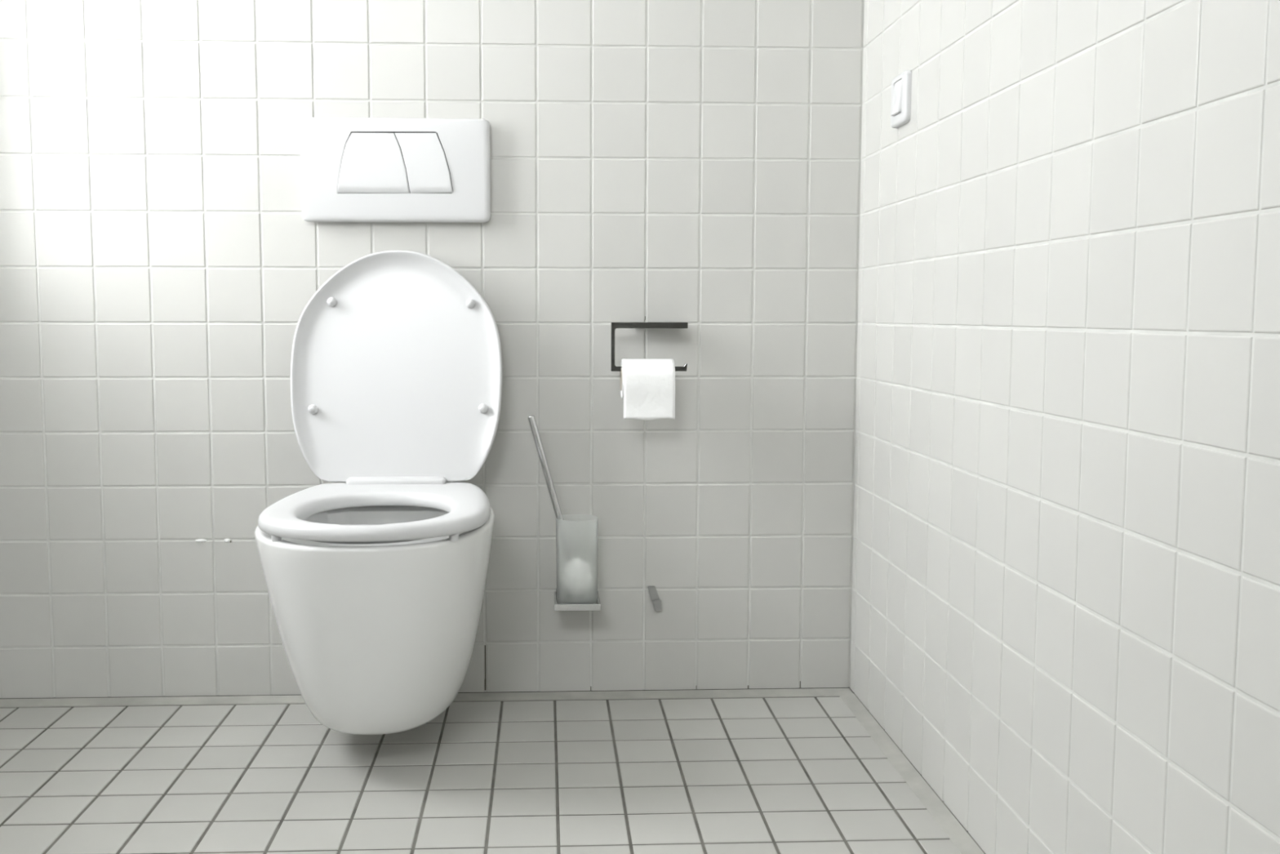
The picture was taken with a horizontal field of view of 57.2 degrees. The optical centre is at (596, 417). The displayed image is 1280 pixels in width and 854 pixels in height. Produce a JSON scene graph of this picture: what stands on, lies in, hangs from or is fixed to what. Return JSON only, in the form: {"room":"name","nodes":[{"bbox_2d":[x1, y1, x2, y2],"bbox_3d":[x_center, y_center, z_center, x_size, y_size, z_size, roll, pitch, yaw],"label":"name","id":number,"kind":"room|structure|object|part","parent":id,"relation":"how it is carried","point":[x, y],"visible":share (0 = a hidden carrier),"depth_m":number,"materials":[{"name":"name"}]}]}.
{"room":"bathroom","nodes":[
{"label":"bathroom","id":0,"kind":"room"},
{"bbox_2d":[0,0,864,697],"bbox_3d":[-0.382,-0.711,2.162,1.976,2.630,0.122,0,5,-3],"label":"wall","id":1,"kind":"structure","parent":0,"point":[697,163],"depth_m":2.15,"materials":[{"name":"tile"}]},
{"bbox_2d":[254,250,502,734],"bbox_3d":[-0.351,0.101,1.908,0.385,0.766,0.541,0,5,-3],"label":"toilet","id":2,"kind":"object","parent":1,"relation":"attached to","point":[375,580],"visible":1,"depth_m":2.00,"materials":[{"name":"white ceramic"}]},
{"bbox_3d":[-0.344,0.148,1.870,0.349,0.029,0.449,0,5,-3],"label":"seat","id":3,"kind":"part","parent":2,"relation":"part of","materials":[{"name":"white plastic"}]},
{"bbox_3d":[-0.353,0.322,1.928,0.370,0.323,0.526,0,5,-3],"label":"bowl","id":4,"kind":"part","parent":2,"relation":"part of","materials":[{"name":"white ceramic"}]},
{"bbox_3d":[-0.356,-0.094,2.100,0.375,0.411,0.083,0,5,-3],"label":"lid","id":5,"kind":"part","parent":2,"relation":"part of","materials":[{"name":"white plastic"}]},
{"bbox_2d":[300,117,490,222],"bbox_3d":[-0.361,-0.445,2.114,0.338,0.185,0.025,0,5,-3],"label":"flush plate","id":6,"kind":"object","parent":1,"relation":"attached to","point":[353,169],"visible":1,"depth_m":2.10,"materials":[{"name":"white plastic"}]},
{"bbox_2d":[0,687,853,707],"bbox_3d":[-0.341,0.526,2.195,1.656,0.008,0.034,0,5,-3],"label":"trim","id":7,"kind":"structure","parent":1,"relation":"attached to","point":[799,692],"depth_m":2.19,"materials":[{"name":"tile"}]},
{"bbox_2d":[554,587,600,610],"bbox_3d":[-0.036,0.334,2.158,0.084,0.018,0.103,0,5,-3],"label":"bracket","id":8,"kind":"object","parent":1,"relation":"attached to","point":[597,606],"visible":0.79,"depth_m":2.11,"materials":[{"name":"silver metal"}]},
{"bbox_2d":[555,514,598,604],"bbox_3d":[-0.035,0.261,2.143,0.077,0.159,0.077,0,5,-3],"label":"toilet brush holder","id":9,"kind":"object","parent":8,"relation":"on","point":[577,535],"visible":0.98,"depth_m":2.11,"materials":[{"name":"clear glass"}]},
{"bbox_2d":[528,414,564,519],"bbox_3d":[-0.065,0.161,2.132,0.118,0.333,0.060,0,5,-3],"label":"toilet brush","id":10,"kind":"object","parent":9,"relation":"in","point":[531,419],"visible":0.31,"depth_m":2.12,"materials":[{"name":"silver metal"}]},
{"bbox_2d":[610,322,688,371],"bbox_3d":[0.094,-0.130,2.141,0.138,0.088,0.067,0,5,-3],"label":"toilet paper holder","id":11,"kind":"object","parent":1,"relation":"attached to","point":[614,326],"visible":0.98,"depth_m":2.10,"materials":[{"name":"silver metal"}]},
{"bbox_2d":[619,359,675,419],"bbox_3d":[0.092,-0.052,2.119,0.096,0.107,0.073,0,5,-3],"label":"toilet paper roll","id":12,"kind":"object","parent":11,"relation":"hanging from","point":[647,386],"visible":0.99,"depth_m":2.09,"materials":[{"name":"white paper"}]},
{"bbox_2d":[647,585,661,611],"bbox_3d":[0.110,0.342,2.211,0.026,0.047,0.011,0,5,-3],"label":"wall hook","id":13,"kind":"object","parent":1,"relation":"attached to","point":[654,596],"visible":1,"depth_m":2.21,"materials":[{"name":"silver metal"}]},
{"bbox_2d":[0,696,961,853],"bbox_3d":[-0.317,0.702,0.757,1.976,0.100,3.170,0,5,-3],"label":"floor","id":14,"kind":"structure","parent":0,"point":[747,775],"depth_m":1.80,"materials":[{"name":"tile"}]},
{"bbox_2d":[849,0,1279,853],"bbox_3d":[0.611,-0.581,0.686,0.120,2.630,3.170,0,5,-3],"label":"wall","id":15,"kind":"structure","parent":0,"point":[1065,605],"depth_m":1.29,"materials":[{"name":"tile"}]},
{"bbox_2d":[890,70,911,128],"bbox_3d":[0.491,-0.515,1.901,0.015,0.081,0.081,0,5,-3],"label":"light switch","id":16,"kind":"object","parent":15,"relation":"attached to","point":[901,85],"visible":1,"depth_m":1.88,"materials":[{"name":"white plastic"}]},
{"bbox_2d":[839,687,985,853],"bbox_3d":[0.537,0.652,0.763,0.028,0.008,2.916,0,5,-3],"label":"trim","id":17,"kind":"structure","parent":15,"relation":"attached to","point":[961,838],"depth_m":1.80,"materials":[{"name":"tile"}]}
]}

